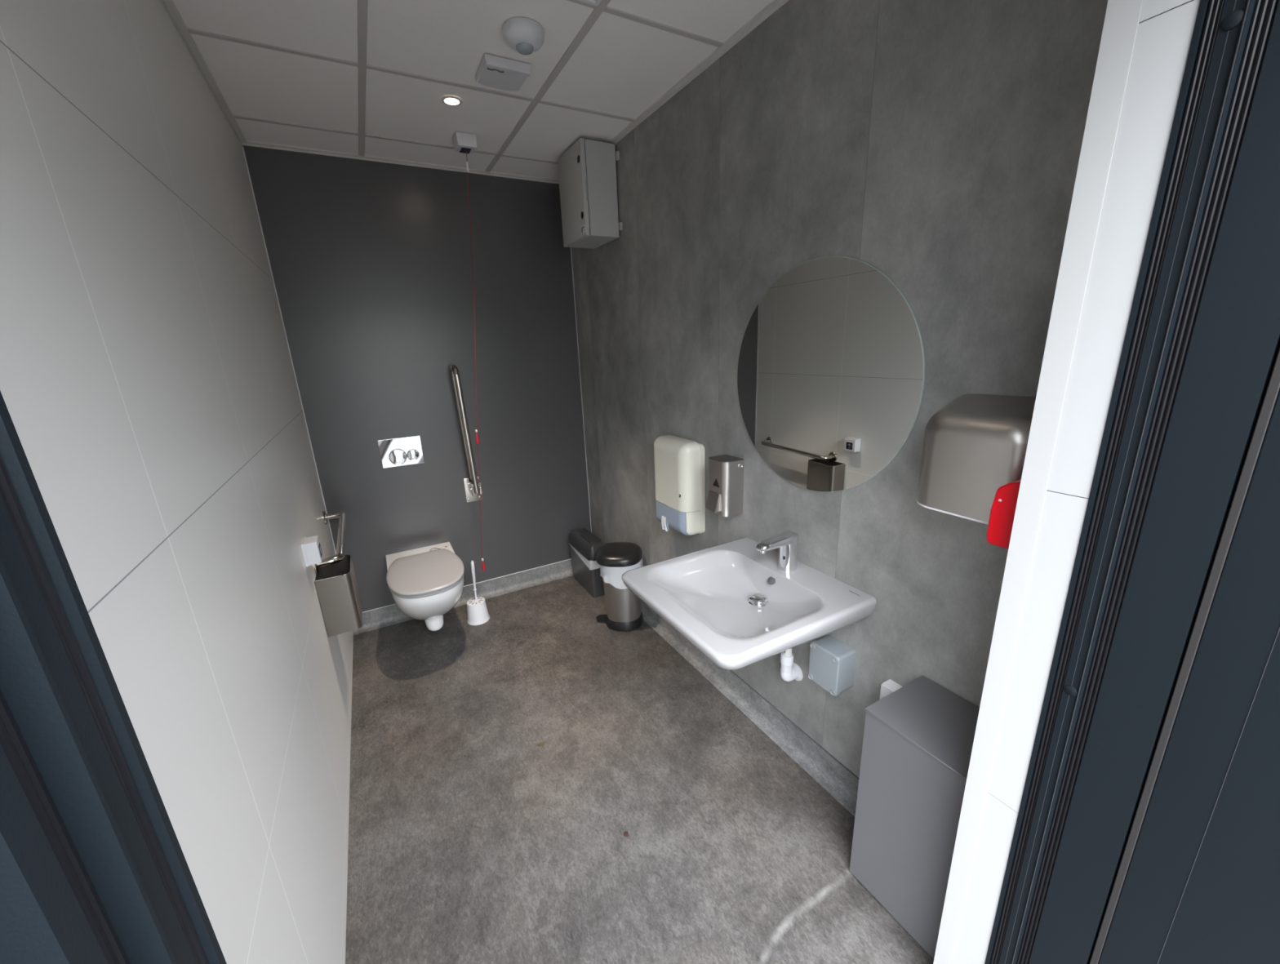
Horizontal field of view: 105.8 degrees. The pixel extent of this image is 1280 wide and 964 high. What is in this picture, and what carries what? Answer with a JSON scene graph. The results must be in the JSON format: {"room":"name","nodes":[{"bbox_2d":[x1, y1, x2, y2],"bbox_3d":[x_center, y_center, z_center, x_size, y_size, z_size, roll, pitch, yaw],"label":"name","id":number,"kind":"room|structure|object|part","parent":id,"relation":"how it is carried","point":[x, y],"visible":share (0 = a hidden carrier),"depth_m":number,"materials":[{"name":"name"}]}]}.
{"room":"public restroom","nodes":[
{"label":"public restroom","id":0,"kind":"room"},
{"bbox_2d":[0,0,353,963],"bbox_3d":[-1.076,-0.003,1.274,0.100,2.470,3.004,-11,18,-27],"label":"wall","id":1,"kind":"structure","parent":0,"point":[148,388],"depth_m":0.83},
{"bbox_2d":[300,535,323,566],"bbox_3d":[-1.218,0.254,1.801,0.053,0.088,0.088,-11,18,-27],"label":"box","id":2,"kind":"object","parent":1,"relation":"attached to","point":[311,548],"visible":1,"depth_m":1.77,"materials":[{"name":"white plastic"}]},
{"bbox_2d":[313,511,346,573],"bbox_3d":[-1.421,0.249,2.239,0.104,0.089,0.688,-11,18,-27],"label":"grab rail","id":3,"kind":"object","parent":1,"relation":"attached to","point":[340,554],"visible":0.87,"depth_m":2.15,"materials":[{"name":"silver metal"}]},
{"bbox_2d":[314,554,362,636],"bbox_3d":[-1.259,0.469,2.033,0.122,0.248,0.227,-11,18,-27],"label":"waste bin","id":4,"kind":"object","parent":1,"relation":"attached to","point":[336,585],"visible":0.82,"depth_m":1.95,"materials":[{"name":"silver metal"}]},
{"bbox_2d":[242,145,591,612],"bbox_3d":[-1.075,-0.457,2.875,1.529,2.470,0.100,-11,18,-27],"label":"wall","id":5,"kind":"structure","parent":0,"point":[371,262],"depth_m":2.71,"materials":[{"name":"grey paint"}]},
{"bbox_2d":[242,147,336,553],"bbox_3d":[-1.716,-0.359,2.469,0.004,2.345,0.004,-11,18,-27],"label":"trim","id":6,"kind":"structure","parent":5,"relation":"attached to","point":[242,148],"depth_m":2.37,"materials":[{"name":"grey metal"}]},
{"bbox_2d":[377,435,424,468],"bbox_3d":[-1.343,-0.170,2.726,0.217,0.160,0.016,-11,18,-27],"label":"flush plate","id":7,"kind":"object","parent":5,"relation":"attached to","point":[406,451],"visible":1,"depth_m":2.72,"materials":[{"name":"silver metal"}]},
{"bbox_2d":[385,542,464,631],"bbox_3d":[-1.151,0.630,2.650,0.369,0.402,0.683,-11,18,-27],"label":"toilet","id":8,"kind":"object","parent":5,"relation":"attached to","point":[425,584],"visible":1,"depth_m":2.46,"materials":[{"name":"white ceramic"}]},
{"bbox_3d":[-1.118,0.464,2.527,0.369,0.019,0.516,-11,18,-27],"label":"lid","id":9,"kind":"part","parent":8,"relation":"part of","materials":[{"name":"grey plastic"}]},
{"bbox_3d":[-1.117,0.482,2.533,0.364,0.013,0.511,-11,18,-27],"label":"seat","id":10,"kind":"part","parent":8,"relation":"part of","materials":[{"name":"grey plastic"}]},
{"bbox_2d":[424,615,444,631],"bbox_3d":[-1.160,0.735,2.713,0.124,0.167,0.149,-11,18,-27],"label":"outlet","id":11,"kind":"object","parent":8,"relation":"attached to","point":[436,624],"depth_m":2.66,"materials":[{"name":"white ceramic"}]},
{"bbox_2d":[353,559,573,635],"bbox_3d":[-0.991,0.697,3.135,1.529,0.103,0.050,-11,18,-27],"label":"baseboard","id":12,"kind":"structure","parent":5,"relation":"attached to","point":[385,616],"depth_m":3.17,"materials":[{"name":"grey plastic"}]},
{"bbox_2d":[449,364,482,502],"bbox_3d":[-1.002,-0.262,2.820,0.096,0.822,0.152,-11,18,-27],"label":"grab bar","id":13,"kind":"object","parent":5,"relation":"attached to","point":[471,483],"visible":1,"depth_m":2.79,"materials":[{"name":"silver metal"}]},
{"bbox_3d":[-1.024,0.045,2.972,0.096,0.152,0.006,-11,18,-27],"label":"wall plate","id":14,"kind":"part","parent":13,"relation":"part of","materials":[{"name":"silver metal"}]},
{"bbox_2d":[362,558,571,613],"bbox_3d":[-1.004,0.642,3.139,1.529,0.003,0.005,-11,18,-27],"label":"trim","id":15,"kind":"structure","parent":5,"relation":"attached to","point":[571,558],"depth_m":3.18,"materials":[{"name":"grey"}]},
{"bbox_2d":[570,247,591,532],"bbox_3d":[-0.387,-0.619,3.170,0.003,2.355,0.003,-11,18,-27],"label":"trim","id":16,"kind":"structure","parent":5,"relation":"attached to","point":[571,247],"depth_m":3.16,"materials":[{"name":"grey metal"}]},
{"bbox_2d":[159,0,788,184],"bbox_3d":[-0.391,-1.314,1.270,1.529,0.042,2.904,-11,18,-27],"label":"ceiling","id":17,"kind":"structure","parent":0,"point":[367,80],"depth_m":1.66,"materials":[{"name":"white tile"}]},
{"bbox_2d":[440,95,462,106],"bbox_3d":[-0.727,-1.471,1.870,0.076,0.006,0.076,-11,18,-27],"label":"recessed light","id":18,"kind":"object","parent":17,"relation":"in","point":[450,100],"visible":1,"depth_m":1.86,"materials":[{"name":"white plastic"}]},
{"bbox_3d":[-0.727,-1.472,1.869,0.052,0.005,0.052,-11,18,-27],"label":"bulb","id":19,"kind":"part","parent":18,"relation":"part of","materials":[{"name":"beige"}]},
{"bbox_2d":[453,131,485,570],"bbox_3d":[-0.815,-0.522,2.462,0.242,2.141,0.106,-6,16,-14],"label":"pull cord","id":20,"kind":"object","parent":17,"relation":"hanging from","point":[464,143],"visible":1,"depth_m":2.20,"materials":[{"name":"fabric"}]},
{"bbox_3d":[-0.845,-0.531,2.486,0.185,2.035,0.009,-3,16,-3],"label":"cord","id":21,"kind":"part","parent":20,"relation":"part of","materials":[{"name":"fabric"}]},
{"bbox_3d":[-0.863,-0.234,2.567,0.019,0.064,0.011,-11,18,-27],"label":"pull handle","id":22,"kind":"part","parent":20,"relation":"part of","materials":[{"name":"red plastic"}]},
{"bbox_3d":[-0.893,0.477,2.762,0.019,0.064,0.011,-11,18,-27],"label":"pull handle","id":23,"kind":"part","parent":20,"relation":"part of","materials":[{"name":"red plastic"}]},
{"bbox_2d":[475,53,531,91],"bbox_3d":[-0.480,-1.416,1.689,0.155,0.027,0.168,-11,18,-27],"label":"emergency light","id":24,"kind":"object","parent":17,"relation":"attached to","point":[494,72],"depth_m":1.66,"materials":[{"name":"grey plastic"}]},
{"bbox_2d":[502,17,544,55],"bbox_3d":[-0.355,-1.349,1.483,0.125,0.058,0.125,-11,18,-27],"label":"detector","id":25,"kind":"object","parent":17,"relation":"attached to","point":[524,36],"visible":1,"depth_m":1.45,"materials":[{"name":"white plastic"}]},
{"bbox_2d":[577,0,601,6],"bbox_3d":[-0.229,-1.243,1.000,0.568,0.012,0.570,-11,18,-27],"label":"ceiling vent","id":26,"kind":"object","parent":17,"relation":"in","point":[595,2],"visible":1,"depth_m":1.35,"materials":[{"name":"white plastic"}]},
{"bbox_2d":[345,575,933,963],"bbox_3d":[-0.315,1.087,1.996,1.729,0.080,3.004,-11,18,-27],"label":"floor","id":27,"kind":"structure","parent":0,"point":[472,841],"depth_m":1.66,"materials":[{"name":"grey concrete"}]},
{"bbox_2d":[466,596,489,625],"bbox_3d":[-0.965,0.756,2.868,0.129,0.132,0.129,-11,18,-27],"label":"pot","id":28,"kind":"object","parent":27,"relation":"on","point":[477,614],"visible":0.99,"depth_m":2.83,"materials":[{"name":"white plastic"}]},
{"bbox_2d":[471,560,477,599],"bbox_3d":[-0.969,0.627,2.831,0.076,0.362,0.076,-11,18,-27],"label":"toilet brush","id":29,"kind":"object","parent":28,"relation":"in","point":[473,569],"visible":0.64,"depth_m":2.80,"materials":[{"name":"white plastic"}]},
{"bbox_3d":[-0.967,0.699,2.852,0.093,0.014,0.093,-11,18,-27],"label":"pot","id":30,"kind":"part","parent":28,"relation":"part of","materials":[{"name":"white plastic"}]},
{"bbox_2d":[568,528,605,597],"bbox_3d":[-0.334,0.516,3.212,0.153,0.356,0.391,-11,18,-27],"label":"bin","id":31,"kind":"object","parent":27,"relation":"on","point":[584,541],"visible":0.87,"depth_m":3.11,"materials":[{"name":"grey plastic"}]},
{"bbox_2d":[568,543,599,569],"bbox_3d":[-0.335,0.468,3.198,0.145,0.068,0.389,-11,18,-27],"label":"liner","id":32,"kind":"object","parent":31,"relation":"in","point":[592,565],"visible":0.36,"depth_m":3.03,"materials":[{"name":"white plastic"}]},
{"bbox_3d":[-0.339,0.395,3.177,0.153,0.098,0.391,-11,18,-27],"label":"lid","id":33,"kind":"part","parent":31,"relation":"part of","materials":[{"name":"grey plastic"}]},
{"bbox_2d":[595,542,643,631],"bbox_3d":[-0.109,0.586,2.749,0.273,0.456,0.273,-11,18,-27],"label":"pedal bin","id":34,"kind":"object","parent":27,"relation":"on","point":[624,612],"visible":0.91,"depth_m":2.68,"materials":[{"name":"silver metal"}]},
{"bbox_3d":[-0.117,0.395,2.695,0.254,0.058,0.254,0,16,7],"label":"lid","id":35,"kind":"part","parent":34,"relation":"part of","materials":[{"name":"black plastic"}]},
{"bbox_2d":[600,554,643,589],"bbox_3d":[-0.102,0.487,2.718,0.242,0.142,0.241,-1,16,4],"label":"liner","id":36,"kind":"object","parent":34,"relation":"in","point":[612,575],"visible":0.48,"depth_m":2.61,"materials":[{"name":"white plastic"}]},
{"bbox_2d":[623,831,628,837],"bbox_3d":[-0.045,1.150,1.581,0.016,0.004,0.021,-11,18,-27],"label":"crumb","id":37,"kind":"object","parent":27,"relation":"on","point":[625,833],"visible":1,"depth_m":1.58,"materials":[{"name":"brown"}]},
{"bbox_2d":[848,675,979,959],"bbox_3d":[0.766,0.880,1.289,0.214,0.617,0.277,-11,18,-27],"label":"trash can","id":38,"kind":"object","parent":27,"relation":"on","point":[918,739],"visible":0.61,"depth_m":1.23,"materials":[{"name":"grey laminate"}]},
{"bbox_3d":[0.754,0.601,1.210,0.214,0.037,0.277,-11,18,-27],"label":"panel","id":39,"kind":"part","parent":38,"relation":"part of","materials":[{"name":"grey metal"}]},
{"bbox_2d":[571,0,1107,777],"bbox_3d":[0.344,-0.275,2.024,0.100,2.470,3.004,-11,18,-27],"label":"wall","id":40,"kind":"structure","parent":0,"point":[933,145],"depth_m":1.36,"materials":[{"name":"grey concrete"}]},
{"bbox_2d":[557,137,622,248],"bbox_3d":[-0.260,-1.426,2.436,0.189,0.405,0.349,-11,18,-27],"label":"upper cabinet","id":41,"kind":"object","parent":40,"relation":"attached to","point":[588,186],"visible":1,"depth_m":2.33,"materials":[{"name":"grey metal"}]},
{"bbox_3d":[-0.331,-1.412,2.398,0.022,0.405,0.305,-11,18,-27],"label":"cabinet door","id":42,"kind":"part","parent":41,"relation":"part of","materials":[{"name":"grey paint"}]},
{"bbox_3d":[-0.274,-1.219,2.335,0.001,0.038,0.046,-11,18,-27],"label":"label plate","id":43,"kind":"part","parent":41,"relation":"part of","materials":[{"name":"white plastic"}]},
{"bbox_2d":[653,435,705,535],"bbox_3d":[0.168,0.014,2.240,0.103,0.432,0.300,-11,18,-27],"label":"paper towel dispenser","id":44,"kind":"object","parent":40,"relation":"attached to","point":[678,462],"visible":1,"depth_m":2.15,"materials":[{"name":"beige plastic"}]},
{"bbox_2d":[661,515,668,531],"bbox_3d":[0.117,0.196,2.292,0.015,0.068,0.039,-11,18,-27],"label":"paper towel","id":45,"kind":"object","parent":44,"relation":"in","point":[663,518],"visible":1,"depth_m":2.29,"materials":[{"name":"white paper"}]},
{"bbox_3d":[0.206,0.006,2.260,0.018,0.412,0.300,-11,18,-27],"label":"plate","id":46,"kind":"part","parent":44,"relation":"part of","materials":[{"name":"beige plastic"}]},
{"bbox_2d":[705,454,743,516],"bbox_3d":[0.330,0.017,1.921,0.116,0.224,0.113,-11,18,-27],"label":"soap dispenser","id":47,"kind":"object","parent":40,"relation":"attached to","point":[726,472],"visible":1,"depth_m":1.89,"materials":[{"name":"silver metal"}]},
{"bbox_3d":[0.289,0.078,1.925,0.027,0.073,0.064,-11,18,-27],"label":"push lever","id":48,"kind":"part","parent":47,"relation":"part of","materials":[{"name":"silver metal"}]},
{"bbox_3d":[0.336,-0.092,1.898,0.090,0.003,0.109,-11,18,-27],"label":"plate","id":49,"kind":"part","parent":47,"relation":"part of","materials":[{"name":"silver metal"}]},
{"bbox_2d":[622,537,875,670],"bbox_3d":[0.318,0.389,1.581,0.574,0.120,0.590,-11,18,-27],"label":"basin","id":50,"kind":"object","parent":40,"relation":"attached to","point":[732,601],"visible":1,"depth_m":1.54,"materials":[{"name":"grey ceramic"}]},
{"bbox_2d":[755,530,798,571],"bbox_3d":[0.462,0.241,1.626,0.170,0.128,0.058,-11,18,-27],"label":"mixer tap","id":51,"kind":"object","parent":50,"relation":"on","point":[787,541],"visible":1,"depth_m":1.62,"materials":[{"name":"silver metal"}]},
{"bbox_3d":[0.457,0.196,1.611,0.165,0.034,0.053,-11,18,-27],"label":"spout","id":52,"kind":"part","parent":51,"relation":"part of","materials":[{"name":"silver metal"}]},
{"bbox_2d":[780,648,803,681],"bbox_3d":[0.551,0.576,1.761,0.084,0.360,0.068,-11,18,-27],"label":"pipe","id":53,"kind":"object","parent":50,"relation":"attached to","point":[790,671],"visible":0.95,"depth_m":1.77,"materials":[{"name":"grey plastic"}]},
{"bbox_2d":[640,600,858,816],"bbox_3d":[0.284,0.857,2.384,0.050,0.103,2.633,-11,18,-27],"label":"baseboard","id":54,"kind":"structure","parent":40,"relation":"attached to","point":[842,784],"depth_m":1.98,"materials":[{"name":"grey concrete"}]},
{"bbox_2d":[729,670,858,779],"bbox_3d":[0.301,0.803,2.380,0.005,0.002,2.633,-11,18,-27],"label":"trim","id":55,"kind":"structure","parent":40,"relation":"attached to","point":[741,679],"depth_m":1.85,"materials":[{"name":"grey"}]},
{"bbox_2d":[737,256,925,492],"bbox_3d":[0.541,-0.318,1.519,0.006,0.711,0.711,-11,18,-27],"label":"round mirror","id":56,"kind":"object","parent":40,"relation":"attached to","point":[831,373],"visible":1,"depth_m":1.45,"materials":[{"name":"clear glass"}]},
{"bbox_2d":[808,635,856,696],"bbox_3d":[0.630,0.602,1.595,0.087,0.146,0.116,-11,18,-27],"label":"junction box","id":57,"kind":"object","parent":40,"relation":"attached to","point":[832,662],"visible":1,"depth_m":1.56,"materials":[{"name":"grey plastic"}]},
{"bbox_3d":[0.603,0.607,1.581,0.018,0.146,0.116,-11,18,-27],"label":"lid","id":58,"kind":"part","parent":57,"relation":"part of","materials":[{"name":"grey plastic"}]},
{"bbox_2d":[880,679,902,699],"bbox_3d":[0.756,0.648,1.425,0.041,0.090,0.085,-11,18,-27],"label":"fused spur","id":59,"kind":"object","parent":40,"relation":"attached to","point":[888,686],"visible":0.27,"depth_m":1.43,"materials":[{"name":"white plastic"}]},
{"bbox_3d":[0.741,0.651,1.417,0.005,0.088,0.083,-11,18,-27],"label":"plate","id":60,"kind":"part","parent":59,"relation":"part of","materials":[{"name":"white plastic"}]},
{"bbox_2d":[916,394,1035,524],"bbox_3d":[0.738,-0.055,1.049,0.179,0.245,0.268,-11,18,-27],"label":"dryer","id":61,"kind":"object","parent":40,"relation":"attached to","point":[975,446],"visible":0.73,"depth_m":1.00,"materials":[{"name":"grey metal"}]},
{"bbox_3d":[0.279,0.151,0.532,1.529,2.470,0.181,-11,18,-27],"label":"wall","id":62,"kind":"structure","parent":0,"visible":0},
{"bbox_2d":[0,0,1279,963],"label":"door frame","id":63,"kind":"structure","parent":62,"relation":"in","point":[1147,830],"depth_m":0.62,"materials":[{"name":"black paint"}]},
{"bbox_3d":[1.024,0.372,0.297,0.062,2.085,0.938,-11,18,-27],"label":"panel","id":64,"kind":"part","parent":63,"relation":"part of","materials":[{"name":"black paint"}]},
{"bbox_2d":[986,479,1021,549],"bbox_3d":[0.691,0.053,0.889,0.065,0.131,0.059,-11,18,-27],"label":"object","id":65,"kind":"object","parent":62,"relation":"attached to","point":[1002,511],"visible":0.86,"depth_m":0.88,"materials":[{"name":"red plastic"}]},
{"bbox_2d":[933,0,1143,963],"bbox_3d":[0.671,0.222,0.867,0.033,2.120,0.036,-11,18,-27],"label":"trim","id":66,"kind":"structure","parent":62,"relation":"attached to","point":[1122,19],"depth_m":0.77,"materials":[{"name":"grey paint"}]},
{"bbox_2d":[952,0,1199,963],"bbox_3d":[0.682,0.234,0.822,0.006,2.120,0.054,-11,18,-27],"label":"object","id":67,"kind":"structure","parent":62,"relation":"attached to","point":[1162,42],"depth_m":0.73,"materials":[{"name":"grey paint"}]},
{"bbox_2d":[988,0,1194,813],"bbox_3d":[0.682,0.234,0.823,0.004,2.120,0.054,-11,18,-27],"label":"trim","id":68,"kind":"structure","parent":62,"relation":"attached to","point":[1192,0],"depth_m":0.61,"materials":[{"name":"grey"}]}
]}

